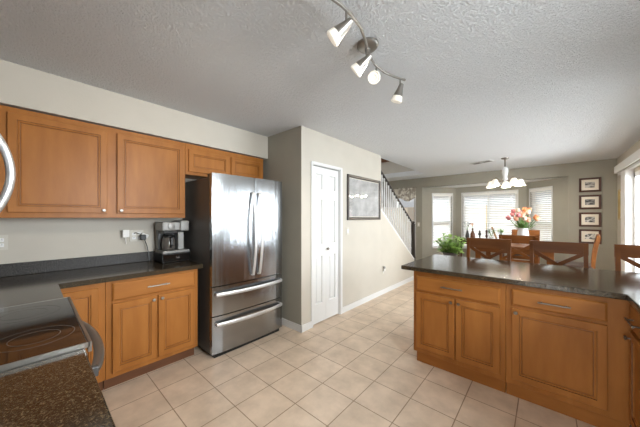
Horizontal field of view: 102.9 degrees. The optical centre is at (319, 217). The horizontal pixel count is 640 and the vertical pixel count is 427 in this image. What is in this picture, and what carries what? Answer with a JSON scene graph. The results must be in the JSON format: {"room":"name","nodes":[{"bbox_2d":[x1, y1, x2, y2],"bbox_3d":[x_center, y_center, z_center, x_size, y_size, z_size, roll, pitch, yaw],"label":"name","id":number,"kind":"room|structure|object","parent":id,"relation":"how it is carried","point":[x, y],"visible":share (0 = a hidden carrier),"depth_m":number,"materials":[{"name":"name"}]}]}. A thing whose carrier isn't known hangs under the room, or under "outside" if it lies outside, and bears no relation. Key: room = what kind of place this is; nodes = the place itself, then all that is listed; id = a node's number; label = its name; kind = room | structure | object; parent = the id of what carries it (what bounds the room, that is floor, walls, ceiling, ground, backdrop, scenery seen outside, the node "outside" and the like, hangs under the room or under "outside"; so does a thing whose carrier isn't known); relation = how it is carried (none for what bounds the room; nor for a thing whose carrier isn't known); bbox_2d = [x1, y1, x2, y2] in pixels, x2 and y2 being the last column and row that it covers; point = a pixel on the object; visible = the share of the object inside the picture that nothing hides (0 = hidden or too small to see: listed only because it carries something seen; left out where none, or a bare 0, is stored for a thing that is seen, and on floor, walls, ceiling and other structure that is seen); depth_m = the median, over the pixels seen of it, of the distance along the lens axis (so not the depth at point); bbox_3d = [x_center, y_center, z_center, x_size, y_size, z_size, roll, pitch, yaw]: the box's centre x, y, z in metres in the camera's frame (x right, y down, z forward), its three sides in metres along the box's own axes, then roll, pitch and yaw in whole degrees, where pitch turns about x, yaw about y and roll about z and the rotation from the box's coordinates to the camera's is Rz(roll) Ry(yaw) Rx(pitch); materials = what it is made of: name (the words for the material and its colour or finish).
{"room":"kitchen","nodes":[
{"label":"kitchen","id":0,"kind":"room"},
{"bbox_2d":[0,178,195,263],"bbox_3d":[-1.875,0.138,2.735,0.110,2.475,2.880,0,0,41],"label":"wall","id":1,"kind":"structure","parent":0,"point":[29,239],"depth_m":2.27,"materials":[{"name":"beige paint"}]},
{"bbox_2d":[0,235,7,249],"bbox_3d":[-2.469,0.195,1.972,0.009,0.116,0.072,0,0,41],"label":"outlet","id":2,"kind":"object","parent":1,"relation":"attached to","point":[3,238],"visible":1,"depth_m":1.98,"materials":[{"name":"beige plastic"}]},
{"bbox_2d":[0,251,154,276],"bbox_3d":[-2.151,0.411,2.319,0.022,0.100,1.619,0,0,41],"label":"backsplash","id":3,"kind":"structure","parent":1,"relation":"attached to","point":[23,268],"depth_m":2.25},
{"bbox_2d":[0,105,184,217],"bbox_3d":[-1.945,-0.394,2.310,0.346,0.793,1.271,0,0,41],"label":"upper cabinet","id":4,"kind":"object","parent":1,"relation":"attached to","point":[66,168],"visible":0.98,"depth_m":2.12,"materials":[{"name":"brown wood"}]},
{"bbox_2d":[122,230,129,243],"bbox_3d":[-1.933,0.194,2.535,0.050,0.141,0.056,0,0,41],"label":"charger","id":5,"kind":"object","parent":1,"relation":"attached to","point":[125,233],"visible":1,"depth_m":2.52,"materials":[{"name":"white plastic"}]},
{"bbox_2d":[130,230,142,241],"bbox_3d":[-1.890,0.190,2.628,0.009,0.116,0.118,0,0,41],"label":"outlet","id":6,"kind":"object","parent":1,"relation":"attached to","point":[135,237],"visible":0.77,"depth_m":2.62,"materials":[{"name":"beige plastic"}]},
{"bbox_3d":[-1.829,0.187,2.655,0.045,0.059,0.071,0,0,41],"label":"plug","id":7,"kind":"object","parent":6,"relation":"attached to","visible":0},
{"bbox_2d":[134,232,150,261],"bbox_3d":[-1.821,0.305,2.620,0.152,0.309,0.056,0,0,-29],"label":"power cord","id":8,"kind":"object","parent":7,"relation":"attached to","point":[142,237],"visible":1,"depth_m":2.62,"materials":[{"name":"black plastic"}]},
{"bbox_2d":[185,143,262,179],"bbox_3d":[-1.204,-0.625,3.170,0.319,0.331,0.995,0,0,41],"label":"upper cabinet","id":9,"kind":"object","parent":1,"relation":"attached to","point":[200,161],"visible":0.84,"depth_m":2.96,"materials":[{"name":"brown wood"}]},
{"bbox_2d":[0,59,267,159],"bbox_3d":[-1.713,-0.951,2.592,0.322,0.299,2.660,0,0,41],"label":"wall","id":10,"kind":"structure","parent":0,"point":[21,87],"depth_m":2.23,"materials":[{"name":"beige paint"}]},
{"bbox_2d":[263,126,300,324],"bbox_3d":[-0.552,0.138,3.414,0.974,2.475,0.110,0,0,41],"label":"wall","id":11,"kind":"structure","parent":0,"point":[283,163],"depth_m":3.19,"materials":[{"name":"beige paint"}]},
{"bbox_2d":[282,318,301,332],"bbox_3d":[-0.588,1.333,3.364,0.988,0.085,0.013,0,0,41],"label":"baseboard","id":12,"kind":"structure","parent":11,"relation":"attached to","point":[287,323],"depth_m":3.13,"materials":[{"name":"white"}]},
{"bbox_2d":[0,0,639,181],"bbox_3d":[-0.497,-1.160,2.459,6.400,0.120,11.630,0,0,41],"label":"ceiling","id":13,"kind":"structure","parent":0,"point":[532,83],"depth_m":1.85,"materials":[{"name":"white paint"}]},
{"bbox_2d":[327,0,405,103],"bbox_3d":[0.261,-0.975,1.530,0.175,0.251,1.048,0,0,36],"label":"track light","id":14,"kind":"object","parent":13,"relation":"attached to","point":[366,45],"visible":1,"depth_m":1.53,"materials":[{"name":"grey metal"}]},
{"bbox_2d":[470,160,494,164],"bbox_3d":[3.212,-1.094,5.061,0.170,0.012,0.400,0,0,-25],"label":"ceiling vent","id":15,"kind":"object","parent":13,"relation":"in","point":[485,161],"visible":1,"depth_m":5.04,"materials":[{"name":"white metal"}]},
{"bbox_2d":[486,157,525,187],"bbox_3d":[3.433,-0.840,4.733,0.603,0.520,0.586,0,0,41],"label":"chandelier","id":16,"kind":"object","parent":13,"relation":"hanging from","point":[520,182],"visible":1,"depth_m":4.67,"materials":[{"name":"white glass"}]},
{"bbox_2d":[301,126,413,324],"bbox_3d":[0.901,0.138,4.407,0.110,2.475,3.519,0,0,41],"label":"wall","id":17,"kind":"structure","parent":0,"point":[362,246],"depth_m":3.88,"materials":[{"name":"beige paint"}]},
{"bbox_2d":[301,321,311,331],"bbox_3d":[-0.167,1.333,3.103,0.013,0.085,0.178,0,0,41],"label":"baseboard","id":18,"kind":"structure","parent":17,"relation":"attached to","point":[307,326],"depth_m":3.10,"materials":[{"name":"white"}]},
{"bbox_2d":[311,161,342,327],"bbox_3d":[0.064,0.334,3.447,0.124,2.082,0.648,0,0,41],"label":"door frame","id":19,"kind":"structure","parent":17,"relation":"in","point":[313,163],"depth_m":3.62,"materials":[{"name":"white wood"}]},
{"bbox_2d":[313,166,337,324],"bbox_3d":[0.080,0.353,3.424,0.072,2.020,0.552,0,0,41],"label":"door","id":20,"kind":"structure","parent":19,"relation":"attached to","point":[325,181],"depth_m":3.42,"materials":[{"name":"white wood"}]},
{"bbox_2d":[347,174,380,219],"bbox_3d":[0.730,-0.301,4.110,0.026,0.680,0.985,0,0,41],"label":"framed print","id":21,"kind":"object","parent":17,"relation":"attached to","point":[363,194],"visible":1,"depth_m":4.08,"materials":[{"name":"beige paper"}]},
{"bbox_2d":[343,276,413,312],"bbox_3d":[1.216,1.333,4.670,0.013,0.085,2.707,0,0,41],"label":"baseboard","id":22,"kind":"structure","parent":17,"relation":"attached to","point":[346,308],"depth_m":4.33,"materials":[{"name":"white"}]},
{"bbox_2d":[381,170,415,260],"bbox_3d":[1.588,0.236,5.185,0.116,2.278,1.660,0,0,41],"label":"stair railing","id":23,"kind":"object","parent":17,"relation":"on","point":[410,247],"visible":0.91,"depth_m":5.19,"materials":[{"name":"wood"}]},
{"bbox_2d":[102,280,631,426],"bbox_3d":[-0.308,1.415,2.806,6.225,0.080,12.400,0,0,41],"label":"floor","id":24,"kind":"structure","parent":0,"point":[359,366],"depth_m":2.05,"materials":[{"name":"beige tile"}]},
{"bbox_2d":[0,297,104,376],"bbox_3d":[-1.305,0.835,0.955,0.778,1.080,0.739,0,0,41],"label":"range","id":25,"kind":"object","parent":24,"relation":"on","point":[30,333],"visible":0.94,"depth_m":0.99,"materials":[{"name":"grey ceramic"}]},
{"bbox_2d":[61,283,104,390],"bbox_3d":[-1.993,0.938,2.054,0.604,0.874,0.323,0,0,41],"label":"base cabinet","id":26,"kind":"object","parent":24,"relation":"on","point":[88,300],"visible":0.26,"depth_m":1.92,"materials":[{"name":"brown wood"}]},
{"bbox_2d":[103,269,197,389],"bbox_3d":[-1.639,0.938,2.429,0.637,0.874,0.703,0,0,41],"label":"base cabinet","id":27,"kind":"object","parent":24,"relation":"on","point":[151,322],"visible":0.95,"depth_m":2.20,"materials":[{"name":"brown wood"}]},
{"bbox_2d":[0,251,202,307],"bbox_3d":[-1.732,0.430,1.938,1.154,0.138,1.651,0,0,41],"label":"countertop","id":28,"kind":"structure","parent":27,"relation":"on","point":[21,283],"depth_m":2.10,"materials":[{"name":"stone"}]},
{"bbox_2d":[155,220,188,253],"bbox_3d":[-1.572,0.200,2.723,0.260,0.335,0.262,0,0,41],"label":"coffee maker","id":29,"kind":"object","parent":28,"relation":"on","point":[169,235],"visible":1,"depth_m":2.66,"materials":[{"name":"grey plastic"}]},
{"bbox_2d":[160,230,177,233],"bbox_3d":[-1.585,0.151,2.670,0.130,0.032,0.136,0,0,41],"label":"basket","id":30,"kind":"object","parent":29,"relation":"on","point":[161,231],"depth_m":2.62,"materials":[{"name":"black plastic"}]},
{"bbox_2d":[183,173,281,357],"bbox_3d":[-0.982,0.469,2.984,0.829,1.812,0.868,0,0,41],"label":"refrigerator","id":31,"kind":"object","parent":24,"relation":"on","point":[235,230],"visible":0.98,"depth_m":2.67,"materials":[{"name":"grey metal"}]},
{"bbox_2d":[385,207,407,246],"bbox_3d":[0.811,0.588,5.125,0.971,1.575,2.340,0,0,41],"label":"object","id":32,"kind":"structure","parent":24,"relation":"on","point":[406,209],"depth_m":5.33,"materials":[{"name":"carpet"}]},
{"bbox_2d":[414,271,505,392],"bbox_3d":[1.349,0.938,2.415,0.717,0.874,0.652,0,0,41],"label":"base cabinet","id":33,"kind":"object","parent":24,"relation":"on","point":[460,323],"visible":0.93,"depth_m":2.16,"materials":[{"name":"brown wood"}]},
{"bbox_2d":[458,238,504,256],"bbox_3d":[4.047,0.958,6.431,1.000,0.835,0.340,0,0,41],"label":"console table","id":34,"kind":"object","parent":24,"relation":"on","point":[465,239],"visible":0.06,"depth_m":6.56,"materials":[{"name":"brown wood"}]},
{"bbox_2d":[462,222,470,237],"bbox_3d":[3.807,0.328,6.569,0.270,0.425,0.154,0,0,-20],"label":"vase","id":35,"kind":"object","parent":34,"relation":"on","point":[467,232],"visible":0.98,"depth_m":6.55,"materials":[{"name":"grey"}]},
{"bbox_2d":[470,223,474,237],"bbox_3d":[3.897,0.344,6.511,0.110,0.391,0.112,0,0,2],"label":"bottle","id":36,"kind":"object","parent":34,"relation":"on","point":[472,234],"visible":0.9,"depth_m":6.48,"materials":[{"name":"brown glass"}]},
{"bbox_2d":[487,229,495,238],"bbox_3d":[4.188,0.411,6.220,0.197,0.257,0.160,0,0,41],"label":"potted plant","id":37,"kind":"object","parent":34,"relation":"on","point":[491,236],"visible":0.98,"depth_m":6.21,"materials":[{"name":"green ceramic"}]},
{"bbox_2d":[466,237,510,260],"bbox_3d":[1.886,0.815,2.916,0.450,1.124,0.488,0,0,41],"label":"dining chair","id":38,"kind":"object","parent":24,"relation":"on","point":[504,244],"visible":0.13,"depth_m":3.06,"materials":[{"name":"brown wood"}]},
{"bbox_2d":[475,243,553,264],"bbox_3d":[3.418,0.915,4.479,1.100,0.920,1.240,0,0,41],"label":"dining table","id":39,"kind":"object","parent":24,"relation":"on","point":[517,246],"visible":0.13,"depth_m":4.14,"materials":[{"name":"brown wood"}]},
{"bbox_2d":[517,228,528,235],"bbox_3d":[3.505,0.319,4.403,0.172,0.272,0.172,0,0,41],"label":"vase","id":40,"kind":"object","parent":39,"relation":"on","point":[521,231],"visible":0.52,"depth_m":4.34,"materials":[{"name":"white ceramic"}]},
{"bbox_2d":[505,215,518,227],"bbox_3d":[3.394,0.186,4.437,0.284,0.460,0.085,0,0,21],"label":"tulip","id":41,"kind":"object","parent":40,"relation":"in","point":[508,217],"visible":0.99,"depth_m":4.45,"materials":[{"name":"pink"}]},
{"bbox_2d":[516,212,522,227],"bbox_3d":[3.429,0.164,4.352,0.223,0.503,0.085,0,0,-29],"label":"tulip","id":42,"kind":"object","parent":40,"relation":"in","point":[518,214],"visible":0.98,"depth_m":4.33,"materials":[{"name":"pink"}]},
{"bbox_2d":[499,235,538,263],"bbox_3d":[2.969,0.815,3.803,0.450,1.124,0.488,0,0,41],"label":"dining chair","id":43,"kind":"object","parent":24,"relation":"on","point":[521,239],"visible":0.19,"depth_m":3.63,"materials":[{"name":"brown wood"}]},
{"bbox_2d":[511,230,539,263],"bbox_3d":[4.045,0.815,5.038,0.450,1.124,0.488,0,0,41],"label":"dining chair","id":44,"kind":"object","parent":24,"relation":"on","point":[514,232],"visible":0.19,"depth_m":5.04,"materials":[{"name":"brown wood"}]},
{"bbox_2d":[529,240,588,267],"bbox_3d":[2.326,0.815,2.501,0.450,1.124,0.488,0,0,43],"label":"dining chair","id":45,"kind":"object","parent":24,"relation":"on","point":[580,249],"visible":0.23,"depth_m":2.63,"materials":[{"name":"brown wood"}]},
{"bbox_2d":[506,284,631,426],"bbox_3d":[1.853,0.938,1.970,0.624,0.874,0.652,0,0,41],"label":"base cabinet","id":46,"kind":"object","parent":24,"relation":"on","point":[568,354],"visible":0.96,"depth_m":1.73,"materials":[{"name":"brown wood"}]},
{"bbox_2d":[401,254,639,312],"bbox_3d":[1.632,0.480,1.880,2.044,0.038,1.740,0,0,41],"label":"countertop","id":47,"kind":"structure","parent":46,"relation":"on","point":[621,285],"depth_m":2.06,"materials":[{"name":"stone"}]},
{"bbox_2d":[556,234,600,268],"bbox_3d":[3.910,0.815,3.881,0.450,1.124,0.488,0,0,-44],"label":"dining chair","id":48,"kind":"object","parent":24,"relation":"on","point":[592,264],"visible":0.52,"depth_m":3.62,"materials":[{"name":"brown wood"}]},
{"bbox_2d":[614,244,639,270],"bbox_3d":[2.808,0.815,2.102,0.450,1.124,0.488,0,0,41],"label":"dining chair","id":49,"kind":"object","parent":24,"relation":"on","point":[624,252],"visible":0.2,"depth_m":2.35,"materials":[{"name":"brown wood"}]},
{"bbox_2d":[624,305,639,426],"bbox_3d":[1.846,0.938,1.076,0.649,0.874,0.800,0,0,41],"label":"base cabinet","id":50,"kind":"object","parent":24,"relation":"on","point":[634,323],"visible":0.99,"depth_m":1.46,"materials":[{"name":"brown wood"}]},
{"bbox_3d":[-0.733,0.938,0.398,0.785,0.874,0.647,0,0,41],"label":"base cabinet","id":51,"kind":"object","parent":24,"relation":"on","visible":0},
{"bbox_2d":[0,349,115,426],"bbox_3d":[-0.736,0.430,0.388,0.817,0.138,0.643,0,0,41],"label":"countertop","id":52,"kind":"structure","parent":51,"relation":"on","point":[63,390],"depth_m":0.66,"materials":[{"name":"stone"}]},
{"bbox_3d":[2.789,1.168,5.474,0.340,0.416,0.340,0,0,41],"label":"plant stand","id":53,"kind":"object","parent":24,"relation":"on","visible":0},
{"bbox_2d":[434,233,466,255],"bbox_3d":[2.807,0.650,5.491,0.650,0.620,0.710,0,0,41],"label":"potted plant","id":54,"kind":"object","parent":53,"relation":"on","point":[453,248],"visible":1,"depth_m":5.39,"materials":[{"name":"green plant"}]},
{"bbox_2d":[381,161,413,173],"bbox_3d":[2.131,-1.772,6.968,1.475,1.105,0.110,0,0,41],"label":"wall","id":55,"kind":"structure","parent":0,"point":[389,167],"depth_m":7.02,"materials":[{"name":"beige paint"}]},
{"bbox_2d":[422,187,455,257],"bbox_3d":[3.328,0.270,7.178,0.976,2.210,0.110,0,0,-4],"label":"wall","id":56,"kind":"structure","parent":0,"point":[427,250],"depth_m":7.11,"materials":[{"name":"beige paint"}]},
{"bbox_2d":[432,193,452,247],"bbox_3d":[3.421,0.086,7.154,0.604,1.537,0.150,0,0,-4],"label":"window","id":57,"kind":"structure","parent":56,"relation":"in","point":[432,193],"depth_m":7.14,"materials":[{"name":"white"}]},
{"bbox_2d":[433,194,451,246],"bbox_3d":[3.422,0.081,7.141,0.548,1.473,0.043,0,0,-4],"label":"window blind","id":58,"kind":"object","parent":57,"relation":"attached to","point":[440,226],"visible":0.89,"depth_m":7.14,"materials":[{"name":"white plastic"}]},
{"bbox_2d":[456,183,525,259],"bbox_3d":[4.430,0.270,6.687,1.535,2.210,0.110,0,0,41],"label":"wall","id":59,"kind":"structure","parent":0,"point":[521,189],"depth_m":6.84,"materials":[{"name":"beige paint"}]},
{"bbox_2d":[461,190,517,248],"bbox_3d":[4.402,0.086,6.671,1.249,1.537,0.150,0,0,41],"label":"window","id":60,"kind":"structure","parent":59,"relation":"in","point":[503,190],"depth_m":6.70,"materials":[{"name":"white"}]},
{"bbox_2d":[462,191,516,247],"bbox_3d":[4.394,0.081,6.661,1.193,1.473,0.043,0,0,41],"label":"window blind","id":61,"kind":"object","parent":60,"relation":"attached to","point":[504,192],"visible":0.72,"depth_m":6.65,"materials":[{"name":"white plastic"}]},
{"bbox_2d":[428,178,553,187],"bbox_3d":[4.199,-0.880,6.437,3.280,0.090,0.790,0,0,41],"label":"ceiling","id":62,"kind":"structure","parent":0,"point":[534,180],"depth_m":6.55,"materials":[{"name":"white paint"}]},
{"bbox_2d":[382,158,616,270],"bbox_3d":[3.268,0.138,6.792,6.315,2.475,0.110,0,0,41],"label":"wall","id":63,"kind":"structure","parent":0,"point":[605,259],"depth_m":5.11,"materials":[{"name":"beige paint"}]},
{"bbox_2d":[393,187,416,201],"bbox_3d":[2.437,-0.661,7.402,0.740,0.402,0.074,0,0,41],"label":"valance","id":64,"kind":"object","parent":63,"relation":"attached to","point":[409,193],"visible":0.9,"depth_m":7.33,"materials":[{"name":"fabric"}]},
{"bbox_2d":[395,198,415,256],"bbox_3d":[2.486,0.199,7.442,0.644,1.812,0.150,0,0,41],"label":"window","id":65,"kind":"structure","parent":63,"relation":"in","point":[414,198],"depth_m":7.21,"materials":[{"name":"white"}]},
{"bbox_2d":[579,212,600,226],"bbox_3d":[5.246,0.040,4.956,0.300,0.275,0.026,0,0,41],"label":"framed photo","id":66,"kind":"object","parent":63,"relation":"attached to","point":[589,219],"visible":1,"depth_m":4.95,"materials":[{"name":"beige paper"}]},
{"bbox_2d":[585,217,594,221],"bbox_3d":[5.249,0.040,4.959,0.132,0.107,0.002,0,0,41],"label":"print","id":67,"kind":"object","parent":66,"relation":"attached to","point":[587,219],"depth_m":4.96},
{"bbox_2d":[579,177,600,191],"bbox_3d":[5.246,-0.635,4.956,0.300,0.275,0.026,0,0,41],"label":"framed photo","id":68,"kind":"object","parent":63,"relation":"attached to","point":[593,184],"visible":1,"depth_m":4.95,"materials":[{"name":"beige paper"}]},
{"bbox_2d":[585,182,594,187],"bbox_3d":[5.249,-0.635,4.959,0.132,0.107,0.002,0,0,41],"label":"print","id":69,"kind":"object","parent":68,"relation":"attached to","point":[587,184],"depth_m":4.96},
{"bbox_2d":[579,195,600,208],"bbox_3d":[5.246,-0.300,4.956,0.300,0.275,0.026,0,0,41],"label":"framed photo","id":70,"kind":"object","parent":63,"relation":"attached to","point":[585,201],"visible":1,"depth_m":4.96,"materials":[{"name":"beige paper"}]},
{"bbox_2d":[585,199,594,204],"bbox_3d":[5.249,-0.300,4.959,0.132,0.107,0.002,0,0,41],"label":"print","id":71,"kind":"object","parent":70,"relation":"attached to","point":[587,201],"depth_m":4.96},
{"bbox_2d":[579,229,600,243],"bbox_3d":[5.246,0.370,4.956,0.300,0.275,0.026,0,0,41],"label":"framed photo","id":72,"kind":"object","parent":63,"relation":"attached to","point":[585,235],"visible":0.86,"depth_m":4.97,"materials":[{"name":"beige paper"}]},
{"bbox_2d":[585,234,594,238],"bbox_3d":[5.249,0.370,4.959,0.132,0.107,0.002,0,0,41],"label":"print","id":73,"kind":"object","parent":72,"relation":"attached to","point":[587,236],"depth_m":4.96},
{"bbox_2d":[526,176,567,263],"bbox_3d":[5.054,0.270,5.654,0.110,2.210,0.976,0,0,-4],"label":"wall","id":74,"kind":"structure","parent":0,"point":[560,185],"depth_m":5.37,"materials":[{"name":"beige paint"}]},
{"bbox_2d":[529,186,552,240],"bbox_3d":[5.017,0.086,5.775,0.150,1.537,0.574,0,0,-4],"label":"window","id":75,"kind":"structure","parent":74,"relation":"in","point":[551,222],"depth_m":5.58,"materials":[{"name":"white"}]},
{"bbox_2d":[530,187,550,240],"bbox_3d":[5.003,0.081,5.774,0.042,1.473,0.518,0,0,-4],"label":"window blind","id":76,"kind":"object","parent":75,"relation":"attached to","point":[537,208],"visible":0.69,"depth_m":5.76,"materials":[{"name":"white plastic"}]},
{"bbox_2d":[617,140,639,243],"bbox_3d":[1.754,0.138,0.386,0.110,2.475,11.500,0,0,41],"label":"wall","id":77,"kind":"structure","parent":0,"point":[636,146],"depth_m":4.53,"materials":[{"name":"beige paint"}]},
{"bbox_2d":[618,189,620,219],"bbox_3d":[5.243,-0.225,4.443,0.026,0.540,0.300,0,0,41],"label":"framed print","id":78,"kind":"object","parent":77,"relation":"attached to","point":[619,190],"visible":0.45,"depth_m":4.53,"materials":[{"name":"gold metal"}]},
{"bbox_2d":[614,149,639,271],"bbox_3d":[3.938,0.233,3.020,0.100,2.225,3.740,0,0,41],"label":"vertical blind","id":79,"kind":"object","parent":77,"relation":"attached to","point":[627,175],"visible":0.78,"depth_m":3.87,"materials":[{"name":"white plastic"}]},
{"bbox_2d":[634,170,639,272],"bbox_3d":[3.808,0.350,2.721,0.100,2.050,2.920,0,0,41],"label":"door","id":80,"kind":"structure","parent":77,"relation":"in","point":[637,173],"depth_m":3.78,"materials":[{"name":"white"}]},
{"bbox_3d":[-1.719,0.137,0.750,2.970,2.475,0.110,0,0,41],"label":"wall","id":81,"kind":"structure","parent":0,"visible":0},
{"bbox_2d":[0,134,15,211],"bbox_3d":[-1.393,-0.190,0.855,0.756,0.420,0.472,0,0,41],"label":"microwave","id":82,"kind":"object","parent":81,"relation":"attached to","point":[10,170],"visible":1,"depth_m":1.13,"materials":[{"name":"grey metal"}]},
{"bbox_3d":[7.344,1.455,8.323,18.000,0.080,5.800,0,0,41],"label":"patio","id":83,"kind":"object","parent":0,"visible":0},
{"bbox_2d":[404,204,550,245],"bbox_3d":[7.741,0.500,8.773,18.000,1.950,0.200,0,0,41],"label":"wall","id":84,"kind":"structure","parent":83,"relation":"on","point":[410,209],"depth_m":9.86,"materials":[{"name":"paint"}]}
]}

